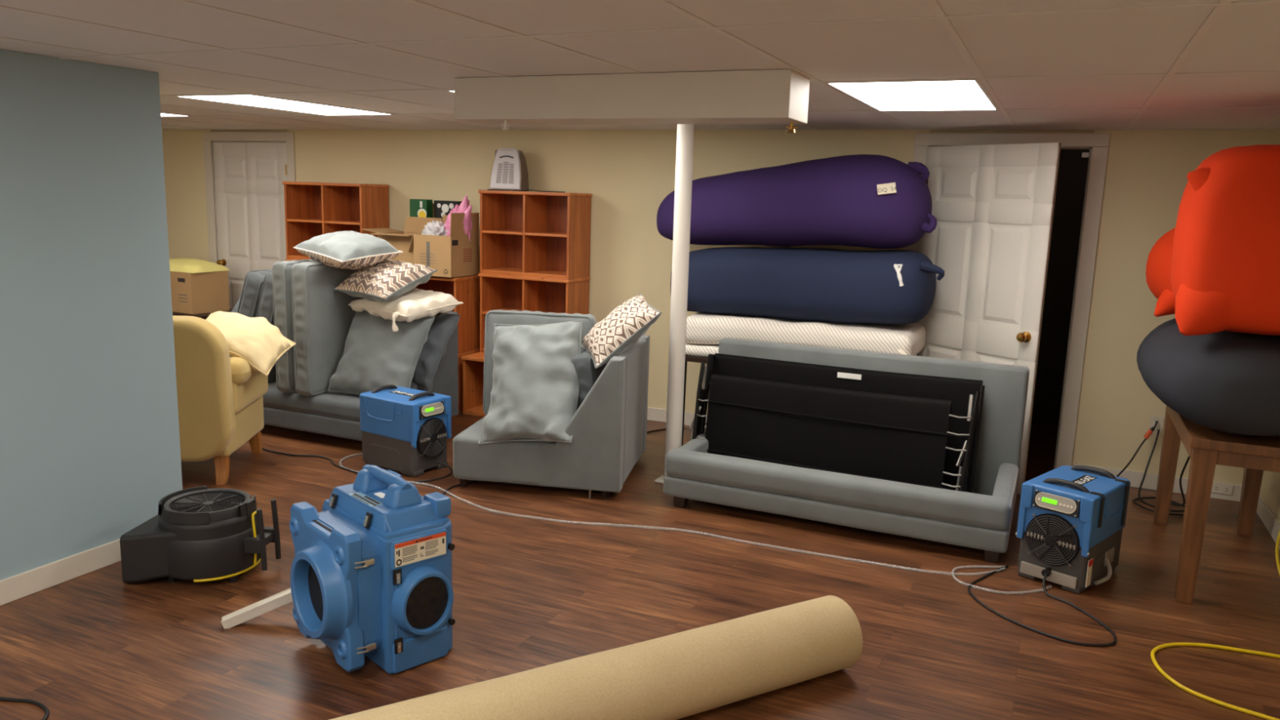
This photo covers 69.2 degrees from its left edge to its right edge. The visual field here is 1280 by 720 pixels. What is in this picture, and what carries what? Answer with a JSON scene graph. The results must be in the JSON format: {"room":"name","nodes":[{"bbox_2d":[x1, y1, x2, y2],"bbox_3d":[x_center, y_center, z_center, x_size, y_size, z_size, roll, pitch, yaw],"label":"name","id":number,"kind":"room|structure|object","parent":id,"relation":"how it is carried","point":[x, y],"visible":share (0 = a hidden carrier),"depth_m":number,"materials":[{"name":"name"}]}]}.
{"room":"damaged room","nodes":[
{"label":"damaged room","id":0,"kind":"room"},
{"bbox_2d":[0,48,182,580],"bbox_3d":[-3.370,0.192,1.796,0.140,2.145,5.580,6,11,24],"label":"wall partition","id":1,"kind":"structure","parent":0,"point":[90,446],"depth_m":3.87,"materials":[{"name":"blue paint"}]},
{"bbox_2d":[0,538,120,605],"bbox_3d":[-3.393,1.198,1.978,0.154,0.100,5.592,6,11,24],"label":"baseboard","id":2,"kind":"structure","parent":1,"relation":"attached to","point":[20,585],"depth_m":3.88,"materials":[{"name":"paint"}]},
{"bbox_2d":[0,0,1279,130],"bbox_3d":[-2.781,-1.120,3.158,10.170,0.005,8.900,6,11,24],"label":"grid","id":3,"kind":"structure","parent":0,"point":[1220,6],"depth_m":3.06,"materials":[{"name":"white metal"}]},
{"bbox_2d":[0,409,1279,719],"bbox_3d":[-2.538,0.928,4.216,10.370,0.100,10.600,6,11,24],"label":"floor","id":4,"kind":"structure","parent":0,"point":[529,593],"depth_m":3.78,"materials":[{"name":"laminate"}]},
{"bbox_2d":[0,696,48,719],"bbox_3d":[-2.036,1.107,2.982,0.406,0.012,0.134,8,12,32],"label":"power cord","id":5,"kind":"object","parent":4,"relation":"on","point":[42,706],"visible":1,"depth_m":3.00,"materials":[{"name":"black rubber"}]},
{"bbox_2d":[120,485,281,582],"bbox_3d":[-1.886,0.759,4.052,0.596,0.330,0.435,3,10,4],"label":"air mover","id":6,"kind":"object","parent":4,"relation":"on","point":[198,534],"visible":1,"depth_m":3.89,"materials":[{"name":"black plastic"}]},
{"bbox_2d":[161,488,251,522],"bbox_3d":[-1.875,0.637,4.029,0.364,0.056,0.364,6,11,24],"label":"grille","id":7,"kind":"object","parent":6,"relation":"attached to","point":[189,504],"depth_m":3.99,"materials":[{"name":"black plastic"}]},
{"bbox_2d":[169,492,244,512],"bbox_3d":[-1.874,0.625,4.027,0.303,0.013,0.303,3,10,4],"label":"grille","id":8,"kind":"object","parent":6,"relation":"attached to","point":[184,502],"depth_m":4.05,"materials":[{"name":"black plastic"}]},
{"bbox_2d":[172,308,232,319],"bbox_3d":[-4.149,-0.205,8.502,1.000,0.530,0.500,6,11,24],"label":"side table","id":9,"kind":"object","parent":4,"relation":"on","point":[204,316],"visible":0.11,"depth_m":8.13,"materials":[{"name":"brown wood"}]},
{"bbox_2d":[169,271,230,314],"bbox_3d":[-3.947,-0.617,8.307,0.310,0.360,0.382,7,11,27],"label":"cardboard box","id":10,"kind":"object","parent":9,"relation":"on","point":[197,293],"visible":0.86,"depth_m":8.18,"materials":[{"name":"brown cardboard"}]},
{"bbox_2d":[168,257,229,273],"bbox_3d":[-4.081,-0.863,8.340,0.654,0.101,0.401,6,11,24],"label":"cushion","id":11,"kind":"object","parent":10,"relation":"on","point":[192,265],"visible":0.77,"depth_m":8.18,"materials":[{"name":"yellow fabric"}]},
{"bbox_2d":[172,315,268,484],"bbox_3d":[-2.662,0.176,5.402,0.862,0.958,0.844,1,10,-5],"label":"armchair","id":12,"kind":"object","parent":4,"relation":"on","point":[220,395],"visible":0.47,"depth_m":5.09,"materials":[{"name":"yellow fabric"}]},
{"bbox_2d":[205,311,295,376],"bbox_3d":[-2.374,-0.108,5.487,0.536,0.321,0.475,1,10,-6],"label":"throw pillow","id":13,"kind":"object","parent":12,"relation":"on","point":[255,340],"visible":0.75,"depth_m":5.41,"materials":[{"name":"beige fabric"}]},
{"bbox_2d":[221,587,293,628],"bbox_3d":[-1.445,0.951,3.608,0.337,0.148,0.045,-2,11,-21],"label":"trim piece","id":14,"kind":"object","parent":4,"relation":"on","point":[245,614],"visible":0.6,"depth_m":3.58,"materials":[{"name":"paint"}]},
{"bbox_2d":[282,181,389,261],"bbox_3d":[-2.597,-0.626,7.806,0.836,1.699,0.512,6,11,24],"label":"bookcase","id":15,"kind":"object","parent":4,"relation":"on","point":[312,209],"visible":0.2,"depth_m":7.80,"materials":[{"name":"brown wood"}]},
{"bbox_2d":[231,295,457,440],"bbox_3d":[-2.399,0.031,6.653,2.003,0.822,0.934,6,11,24],"label":"sofa","id":16,"kind":"object","parent":4,"relation":"on","point":[326,413],"visible":0.17,"depth_m":6.14,"materials":[{"name":"grey fabric"}]},
{"bbox_2d":[229,269,271,356],"bbox_3d":[-2.612,-0.267,6.694,0.406,0.796,0.681,6,11,24],"label":"seat cushion","id":17,"kind":"object","parent":16,"relation":"on","point":[250,298],"visible":0.06,"depth_m":6.32,"materials":[{"name":"grey fabric"}]},
{"bbox_2d":[256,271,276,383],"bbox_3d":[-2.414,-0.245,6.550,0.359,0.798,0.679,6,11,24],"label":"seat cushion","id":18,"kind":"object","parent":16,"relation":"on","point":[265,309],"visible":0.09,"depth_m":6.20,"materials":[{"name":"grey fabric"}]},
{"bbox_2d":[271,258,315,392],"bbox_3d":[-2.226,-0.249,6.327,0.161,0.878,0.638,6,11,22],"label":"seat cushion","id":19,"kind":"object","parent":16,"relation":"on","point":[281,271],"visible":0.3,"depth_m":6.03,"materials":[{"name":"grey fabric"}]},
{"bbox_2d":[291,261,364,395],"bbox_3d":[-2.083,-0.237,6.264,0.168,0.880,0.641,6,11,21],"label":"seat cushion","id":20,"kind":"object","parent":16,"relation":"on","point":[323,316],"visible":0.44,"depth_m":6.04,"materials":[{"name":"grey fabric"}]},
{"bbox_2d":[293,231,403,269],"bbox_3d":[-1.920,-0.723,6.110,0.549,0.241,0.465,10,13,37],"label":"throw pillow","id":21,"kind":"object","parent":20,"relation":"on","point":[349,250],"visible":1,"depth_m":5.98,"materials":[{"name":"grey fabric"}]},
{"bbox_2d":[326,311,435,395],"bbox_3d":[-1.715,-0.036,6.123,0.633,0.587,0.362,7,11,26],"label":"throw pillow","id":22,"kind":"object","parent":16,"relation":"on","point":[374,355],"visible":0.77,"depth_m":6.04,"materials":[{"name":"grey fabric"}]},
{"bbox_2d":[411,312,460,391],"bbox_3d":[-1.539,-0.105,6.375,0.593,0.557,0.318,9,12,34],"label":"throw pillow","id":23,"kind":"object","parent":16,"relation":"on","point":[444,325],"visible":0.42,"depth_m":6.24,"materials":[{"name":"grey fabric"}]},
{"bbox_2d":[348,287,463,331],"bbox_3d":[-1.575,-0.352,6.194,0.586,0.234,0.519,9,12,36],"label":"throw pillow","id":24,"kind":"object","parent":23,"relation":"on","point":[416,304],"visible":0.86,"depth_m":6.05,"materials":[{"name":"beige fabric"}]},
{"bbox_2d":[333,259,437,302],"bbox_3d":[-1.683,-0.526,6.144,0.511,0.260,0.440,9,12,34],"label":"throw pillow","id":25,"kind":"object","parent":24,"relation":"on","point":[390,279],"visible":0.98,"depth_m":6.02,"materials":[{"name":"fabric"}]},
{"bbox_2d":[262,447,453,482],"bbox_3d":[-1.864,0.598,5.726,1.518,0.067,0.341,6,11,24],"label":"power cord","id":26,"kind":"object","parent":4,"relation":"on","point":[264,449],"visible":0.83,"depth_m":5.62,"materials":[{"name":"black rubber"}]},
{"bbox_2d":[288,464,455,674],"bbox_3d":[-0.981,0.741,3.365,0.484,0.662,0.551,-8,14,-43],"label":"air scrubber","id":27,"kind":"object","parent":4,"relation":"on","point":[371,571],"visible":1,"depth_m":3.24,"materials":[{"name":"blue plastic"}]},
{"bbox_2d":[351,493,380,506],"bbox_3d":[-0.985,0.501,3.335,0.038,0.001,0.164,-8,14,-43],"label":"print","id":28,"kind":"object","parent":27,"relation":"on","point":[358,499],"depth_m":3.34},
{"bbox_2d":[391,564,453,635],"bbox_3d":[-0.760,0.847,3.262,0.225,0.249,0.071,-8,14,-43],"label":"outlet","id":29,"kind":"object","parent":27,"relation":"attached to","point":[422,595],"depth_m":3.24,"materials":[{"name":"blue plastic"}]},
{"bbox_2d":[360,384,452,476],"bbox_3d":[-1.430,0.413,5.660,0.481,0.477,0.329,8,12,32],"label":"dehumidifier","id":30,"kind":"object","parent":4,"relation":"on","point":[405,430],"visible":1,"depth_m":5.53,"materials":[{"name":"blue plastic"}]},
{"bbox_2d":[415,272,479,410],"bbox_3d":[-1.641,-0.180,7.394,0.776,1.024,0.592,6,11,24],"label":"bookcase","id":31,"kind":"object","parent":4,"relation":"on","point":[466,290],"visible":0.04,"depth_m":7.15,"materials":[{"name":"brown wood"}]},
{"bbox_2d":[361,216,442,263],"bbox_3d":[-1.893,-0.906,7.286,0.498,0.424,0.454,6,11,22],"label":"cardboard box","id":32,"kind":"object","parent":31,"relation":"on","point":[401,241],"visible":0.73,"depth_m":7.16,"materials":[{"name":"brown cardboard"}]},
{"bbox_2d":[409,199,432,233],"bbox_3d":[-1.770,-1.015,7.514,0.160,0.565,0.094,5,11,20],"label":"carton","id":33,"kind":"object","parent":31,"relation":"on","point":[418,207],"visible":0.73,"depth_m":7.44,"materials":[{"name":"green cardboard"}]},
{"bbox_2d":[408,213,479,278],"bbox_3d":[-1.503,-0.893,7.119,0.402,0.480,0.371,6,11,24],"label":"cardboard box","id":34,"kind":"object","parent":31,"relation":"on","point":[454,255],"visible":0.88,"depth_m":6.97,"materials":[{"name":"brown cardboard"}]},
{"bbox_2d":[422,219,448,235],"bbox_3d":[-1.552,-0.941,7.085,0.253,0.261,0.216,6,11,24],"label":"crumpled paper","id":35,"kind":"object","parent":34,"relation":"in","point":[435,228],"visible":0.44,"depth_m":7.02,"materials":[{"name":"white paper"}]},
{"bbox_2d":[444,195,471,241],"bbox_3d":[-1.385,-1.037,7.072,0.212,0.429,0.219,-2,11,-22],"label":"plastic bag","id":36,"kind":"object","parent":34,"relation":"in","point":[464,206],"visible":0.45,"depth_m":7.01,"materials":[{"name":"pink plastic"}]},
{"bbox_2d":[434,200,461,222],"bbox_3d":[-1.544,-0.998,7.471,0.230,0.560,0.063,6,11,24],"label":"carton","id":37,"kind":"object","parent":31,"relation":"on","point":[441,207],"visible":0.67,"depth_m":7.41,"materials":[{"name":"black cardboard"}]},
{"bbox_2d":[442,480,479,494],"bbox_3d":[-1.011,0.722,5.330,0.090,0.010,0.486,8,12,30],"label":"power cord","id":38,"kind":"object","parent":4,"relation":"on","point":[472,482],"visible":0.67,"depth_m":5.32,"materials":[{"name":"black rubber"}]},
{"bbox_2d":[461,190,591,417],"bbox_3d":[-0.858,-0.419,7.005,0.786,1.679,0.572,6,11,24],"label":"bookcase","id":39,"kind":"object","parent":4,"relation":"on","point":[535,246],"visible":0.59,"depth_m":7.08,"materials":[{"name":"brown wood"}]},
{"bbox_2d":[489,147,528,191],"bbox_3d":[-0.978,-1.440,7.026,0.250,0.316,0.222,5,10,16],"label":"space heater","id":40,"kind":"object","parent":39,"relation":"on","point":[509,171],"visible":0.98,"depth_m":6.94,"materials":[{"name":"plastic"}]},
{"bbox_2d":[495,162,513,183],"bbox_3d":[-1.006,-1.401,6.942,0.144,0.155,0.029,5,10,16],"label":"grille","id":41,"kind":"object","parent":40,"relation":"attached to","point":[504,171],"depth_m":6.94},
{"bbox_2d":[487,189,564,192],"bbox_3d":[-0.851,-1.250,6.837,0.637,0.014,0.060,6,11,20],"label":"power cord","id":42,"kind":"object","parent":39,"relation":"on","point":[487,189],"visible":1,"depth_m":6.81,"materials":[{"name":"black rubber"}]},
{"bbox_2d":[453,334,649,497],"bbox_3d":[-0.504,0.285,5.622,0.973,0.800,0.965,3,10,9],"label":"sofa section","id":43,"kind":"object","parent":4,"relation":"on","point":[608,429],"visible":0.81,"depth_m":5.18,"materials":[{"name":"grey fabric"}]},
{"bbox_2d":[478,320,582,444],"bbox_3d":[-0.621,0.120,5.308,0.554,0.687,0.540,3,10,5],"label":"throw pillow","id":44,"kind":"object","parent":43,"relation":"on","point":[535,392],"visible":0.99,"depth_m":5.24,"materials":[{"name":"grey fabric"}]},
{"bbox_2d":[483,309,596,415],"bbox_3d":[-0.623,0.036,5.744,0.698,0.676,0.185,3,10,9],"label":"seat cushion","id":45,"kind":"object","parent":43,"relation":"on","point":[492,317],"visible":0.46,"depth_m":5.68,"materials":[{"name":"grey fabric"}]},
{"bbox_2d":[571,348,608,409],"bbox_3d":[-0.267,0.197,5.587,0.200,0.556,0.578,3,10,9],"label":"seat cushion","id":46,"kind":"object","parent":43,"relation":"on","point":[588,375],"visible":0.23,"depth_m":5.29,"materials":[{"name":"grey fabric"}]},
{"bbox_2d":[580,293,662,368],"bbox_3d":[-0.119,-0.174,5.326,0.364,0.369,0.510,-1,10,-14],"label":"throw pillow","id":47,"kind":"object","parent":46,"relation":"on","point":[625,325],"visible":1,"depth_m":5.16,"materials":[{"name":"fabric"}]},
{"bbox_2d":[328,595,862,719],"bbox_3d":[-0.266,1.064,2.824,2.300,0.261,0.262,-4,12,-30],"label":"rolled rug","id":48,"kind":"object","parent":4,"relation":"on","point":[688,673],"visible":1,"depth_m":2.92,"materials":[{"name":"carpet"}]},
{"bbox_2d":[338,453,1005,575],"bbox_3d":[-0.115,0.813,4.970,3.862,0.013,0.652,6,11,24],"label":"hose","id":49,"kind":"object","parent":4,"relation":"on","point":[359,454],"visible":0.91,"depth_m":4.68,"materials":[{"name":"white plastic"}]},
{"bbox_2d":[654,124,694,483],"bbox_3d":[0.225,-0.328,5.353,0.180,2.144,0.150,6,11,24],"label":"support column","id":50,"kind":"structure","parent":4,"relation":"on","point":[685,132],"depth_m":5.30,"materials":[{"name":"white metal"}]},
{"bbox_2d":[646,422,706,432],"bbox_3d":[0.155,0.205,6.612,0.895,0.671,0.155,-3,11,-26],"label":"power cord","id":51,"kind":"object","parent":4,"relation":"on","point":[705,423],"visible":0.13,"depth_m":6.72,"materials":[{"name":"black rubber"}]},
{"bbox_2d":[681,355,707,445],"bbox_3d":[0.991,0.313,6.112,1.420,0.665,0.690,6,11,24],"label":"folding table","id":52,"kind":"object","parent":4,"relation":"on","point":[687,358],"visible":0.02,"depth_m":6.05,"materials":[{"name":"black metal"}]},
{"bbox_2d":[684,342,916,357],"bbox_3d":[1.032,-0.049,6.042,1.402,0.090,0.718,6,11,24],"label":"mattress","id":53,"kind":"object","parent":52,"relation":"on","point":[691,349],"visible":0.09,"depth_m":5.96,"materials":[{"name":"fabric"}]},
{"bbox_2d":[685,311,926,355],"bbox_3d":[1.052,-0.180,6.004,1.468,0.212,0.732,5,11,24],"label":"mattress","id":54,"kind":"object","parent":53,"relation":"on","point":[702,328],"visible":0.73,"depth_m":5.70,"materials":[{"name":"fabric"}]},
{"bbox_2d":[670,247,944,324],"bbox_3d":[1.041,-0.494,5.964,1.780,0.461,0.647,5,11,24],"label":"bean bag","id":55,"kind":"object","parent":54,"relation":"on","point":[891,286],"visible":0.86,"depth_m":5.65,"materials":[{"name":"blue fabric"}]},
{"bbox_2d":[656,154,937,248],"bbox_3d":[0.971,-1.006,5.912,1.812,0.604,0.645,6,11,24],"label":"bean bag","id":56,"kind":"object","parent":55,"relation":"on","point":[870,201],"visible":0.95,"depth_m":5.58,"materials":[{"name":"purple fabric"}]},
{"bbox_2d":[878,186,896,192],"bbox_3d":[1.433,-0.988,5.378,0.104,0.037,0.013,4,10,10],"label":"print","id":57,"kind":"object","parent":56,"relation":"attached to","point":[881,189],"depth_m":5.38,"materials":[{"name":"grey paper"}]},
{"bbox_2d":[663,337,1029,563],"bbox_3d":[1.109,0.415,5.096,1.810,0.827,0.928,6,11,24],"label":"sofa","id":58,"kind":"object","parent":4,"relation":"on","point":[929,448],"visible":1,"depth_m":5.05,"materials":[{"name":"grey fabric"}]},
{"bbox_2d":[951,565,1051,594],"bbox_3d":[1.615,1.000,4.225,0.342,0.012,0.356,-4,12,-30],"label":"hose","id":59,"kind":"object","parent":4,"relation":"on","point":[953,570],"visible":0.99,"depth_m":4.14,"materials":[{"name":"white plastic"}]},
{"bbox_2d":[967,564,1116,646],"bbox_3d":[1.661,1.017,3.979,0.411,0.072,0.787,0,10,-12],"label":"power cord","id":60,"kind":"object","parent":4,"relation":"on","point":[1105,626],"visible":1,"depth_m":3.84,"materials":[{"name":"black rubber"}]},
{"bbox_2d":[1015,465,1130,593],"bbox_3d":[2.017,0.765,4.291,0.500,0.477,0.370,-8,14,-43],"label":"dehumidifier","id":61,"kind":"object","parent":4,"relation":"on","point":[1072,520],"visible":1,"depth_m":4.17,"materials":[{"name":"blue plastic"}]},
{"bbox_2d":[1074,475,1094,484],"bbox_3d":[2.044,0.556,4.279,0.190,0.001,0.036,-8,14,-43],"label":"print","id":62,"kind":"object","parent":61,"relation":"on","point":[1082,479],"depth_m":4.29},
{"bbox_2d":[1115,421,1158,476],"bbox_3d":[2.692,0.633,5.272,0.161,0.432,1.123,10,13,40],"label":"power cord","id":63,"kind":"object","parent":4,"relation":"on","point":[1156,423],"visible":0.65,"depth_m":5.57,"materials":[{"name":"black rubber"}]},
{"bbox_2d":[1143,426,1154,439],"bbox_3d":[3.064,0.440,5.590,0.056,0.080,0.028,2,10,2],"label":"plug","id":64,"kind":"object","parent":63,"relation":"hanging from","point":[1149,432],"visible":1,"depth_m":5.58,"materials":[{"name":"orange plastic"}]},
{"bbox_2d":[1132,429,1185,515],"bbox_3d":[3.008,0.649,5.396,0.277,0.387,0.484,1,10,-4],"label":"power cord","id":65,"kind":"object","parent":4,"relation":"on","point":[1140,498],"visible":0.77,"depth_m":5.47,"materials":[{"name":"black rubber"}]},
{"bbox_2d":[1170,455,1190,506],"bbox_3d":[3.072,0.558,5.215,0.054,0.616,0.259,6,11,20],"label":"power cord","id":66,"kind":"object","parent":4,"relation":"on","point":[1188,457],"visible":0.67,"depth_m":5.23,"materials":[{"name":"black rubber"}]},
{"bbox_2d":[1151,642,1279,719],"bbox_3d":[2.215,1.172,3.356,0.641,0.014,0.614,6,11,24],"label":"extension cord","id":67,"kind":"object","parent":4,"relation":"on","point":[1153,651],"visible":1,"depth_m":3.46,"materials":[{"name":"yellow rubber"}]},
{"bbox_2d":[1153,405,1279,604],"bbox_3d":[2.832,0.627,4.441,0.560,0.745,1.280,6,11,24],"label":"wooden table","id":68,"kind":"object","parent":4,"relation":"on","point":[1206,447],"visible":0.6,"depth_m":4.00,"materials":[{"name":"brown wood"}]},
{"bbox_2d":[1136,318,1279,435],"bbox_3d":[2.757,0.043,4.336,0.766,0.457,1.460,6,11,24],"label":"bean bag","id":69,"kind":"object","parent":68,"relation":"on","point":[1227,381],"visible":0.8,"depth_m":3.81,"materials":[{"name":"grey fabric"}]},
{"bbox_2d":[1146,227,1175,316],"bbox_3d":[2.927,-0.458,4.621,0.719,0.525,0.740,6,11,24],"label":"bean bag","id":70,"kind":"object","parent":69,"relation":"on","point":[1158,265],"visible":0.14,"depth_m":4.57,"materials":[{"name":"red fabric"}]},
{"bbox_2d":[1170,144,1279,335],"bbox_3d":[2.673,-0.502,3.926,0.732,0.794,0.705,6,11,24],"label":"bean bag","id":71,"kind":"object","parent":69,"relation":"on","point":[1225,268],"visible":1,"depth_m":3.71,"materials":[{"name":"fabric"}]},
{"bbox_2d":[1275,528,1279,575],"bbox_3d":[2.938,0.799,4.177,0.093,0.499,0.310,6,11,24],"label":"extension cord","id":72,"kind":"object","parent":4,"relation":"on","point":[1277,547],"visible":1,"depth_m":4.25,"materials":[{"name":"yellow rubber"}]},
{"bbox_2d":[0,0,1279,129],"bbox_3d":[-2.776,-1.172,3.158,10.370,0.100,9.120,6,11,24],"label":"ceiling","id":73,"kind":"structure","parent":0,"point":[1246,37],"depth_m":3.01,"materials":[{"name":"tile"}]},
{"bbox_2d":[160,112,193,116],"bbox_3d":[-3.755,-1.711,6.316,0.590,0.006,1.200,6,11,24],"label":"recessed light","id":74,"kind":"object","parent":73,"relation":"in","point":[162,114],"visible":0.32,"depth_m":6.71,"materials":[{"name":"white plastic"}]},
{"bbox_2d":[160,113,181,116],"bbox_3d":[-3.755,-1.711,6.315,0.552,0.004,1.162,6,11,24],"label":"diffuser","id":75,"kind":"object","parent":74,"relation":"attached to","point":[162,114],"depth_m":6.70,"materials":[{"name":"white plastic"}]},
{"bbox_2d":[170,93,396,115],"bbox_3d":[-2.090,-1.527,5.578,0.590,0.006,1.200,6,11,24],"label":"recessed light","id":76,"kind":"object","parent":73,"relation":"in","point":[255,100],"visible":1,"depth_m":5.50,"materials":[{"name":"white plastic"}]},
{"bbox_2d":[443,89,454,93],"bbox_3d":[-0.425,-1.344,4.841,0.590,0.006,1.200,6,11,24],"label":"recessed light","id":77,"kind":"object","parent":73,"relation":"in","point":[448,91],"visible":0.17,"depth_m":4.43,"materials":[{"name":"white plastic"}]},
{"bbox_2d":[453,69,809,124],"bbox_3d":[-0.068,-1.057,3.772,1.465,0.171,0.270,6,11,24],"label":"ceiling beam","id":78,"kind":"structure","parent":73,"relation":"attached to","point":[763,96],"depth_m":3.62,"materials":[{"name":"paint"}]},
{"bbox_2d":[501,120,510,130],"bbox_3d":[-0.568,-0.993,3.929,0.033,0.040,0.037,-3,11,-25],"label":"sprinkler head","id":79,"kind":"object","parent":78,"relation":"attached to","point":[504,128],"visible":1,"depth_m":3.92},
{"bbox_2d":[786,121,797,133],"bbox_3d":[0.579,-0.888,3.540,0.033,0.040,0.037,-3,11,-25],"label":"sprinkler head","id":80,"kind":"object","parent":78,"relation":"attached to","point":[791,130],"visible":1,"depth_m":3.53},
{"bbox_2d":[822,79,999,111],"bbox_3d":[1.240,-1.160,4.104,0.590,0.006,1.200,6,11,24],"label":"recessed light","id":81,"kind":"object","parent":73,"relation":"in","point":[968,95],"visible":1,"depth_m":4.00,"materials":[{"name":"white plastic"}]},
{"bbox_2d":[161,129,1279,484],"bbox_3d":[-0.902,-0.723,7.377,10.270,2.145,0.120,6,11,24],"label":"wall","id":82,"kind":"structure","parent":0,"point":[628,174],"depth_m":6.76,"materials":[{"name":"beige paint"}]},
{"bbox_2d":[203,131,296,262],"bbox_3d":[-3.512,-0.999,8.525,1.090,2.125,0.138,6,11,24],"label":"trim","id":83,"kind":"structure","parent":82,"relation":"attached to","point":[209,137],"depth_m":8.48,"materials":[{"name":"paint"}]},
{"bbox_2d":[213,142,287,308],"bbox_3d":[-3.520,-0.954,8.502,0.898,2.027,0.174,6,11,24],"label":"door","id":84,"kind":"structure","parent":82,"relation":"in","point":[249,176],"depth_m":8.43,"materials":[{"name":"white paint"}]},
{"bbox_2d":[647,406,1241,502],"bbox_3d":[-1.006,0.288,7.516,10.170,0.100,0.014,6,11,24],"label":"baseboard","id":85,"kind":"structure","parent":82,"relation":"attached to","point":[1150,482],"depth_m":5.70,"materials":[{"name":"paint"}]},
{"bbox_2d":[915,142,1061,494],"bbox_3d":[2.043,-0.279,5.688,0.174,2.027,0.913,-5,12,-32],"label":"door","id":86,"kind":"structure","parent":82,"relation":"in","point":[993,205],"depth_m":5.53,"materials":[{"name":"white paint"}]},
{"bbox_2d":[906,133,1110,469],"bbox_3d":[2.269,-0.362,5.965,1.120,2.125,0.138,6,11,24],"label":"trim","id":87,"kind":"structure","parent":82,"relation":"attached to","point":[1098,144],"depth_m":5.70,"materials":[{"name":"paint"}]},
{"bbox_2d":[1149,415,1164,435],"bbox_3d":[3.131,0.397,5.630,0.070,0.115,0.008,6,11,24],"label":"wall outlet","id":88,"kind":"object","parent":82,"relation":"attached to","point":[1153,419],"visible":0.88,"depth_m":5.62,"materials":[{"name":"white plastic"}]},
{"bbox_2d":[1211,483,1233,495],"bbox_3d":[3.461,0.767,5.523,0.115,0.060,0.008,6,11,24],"label":"baseboard outlet","id":89,"kind":"object","parent":82,"relation":"attached to","point":[1219,488],"visible":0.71,"depth_m":5.52,"materials":[{"name":"white plastic"}]},
{"bbox_2d":[1031,149,1089,426],"bbox_3d":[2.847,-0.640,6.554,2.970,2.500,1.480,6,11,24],"label":"doorway opening","id":90,"kind":"structure","parent":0,"point":[1073,168],"depth_m":7.11,"materials":[{"name":"paint"}]},
{"bbox_2d":[1259,470,1279,523],"bbox_3d":[1.857,0.448,1.277,0.100,2.145,8.900,6,11,24],"label":"wall","id":91,"kind":"structure","parent":0,"point":[1269,491],"depth_m":5.07,"materials":[{"name":"beige paint"}]},
{"bbox_2d":[1256,493,1279,549],"bbox_3d":[1.774,1.449,1.479,0.014,0.100,8.900,6,11,24],"label":"baseboard","id":92,"kind":"structure","parent":91,"relation":"attached to","point":[1267,517],"depth_m":5.03,"materials":[{"name":"paint"}]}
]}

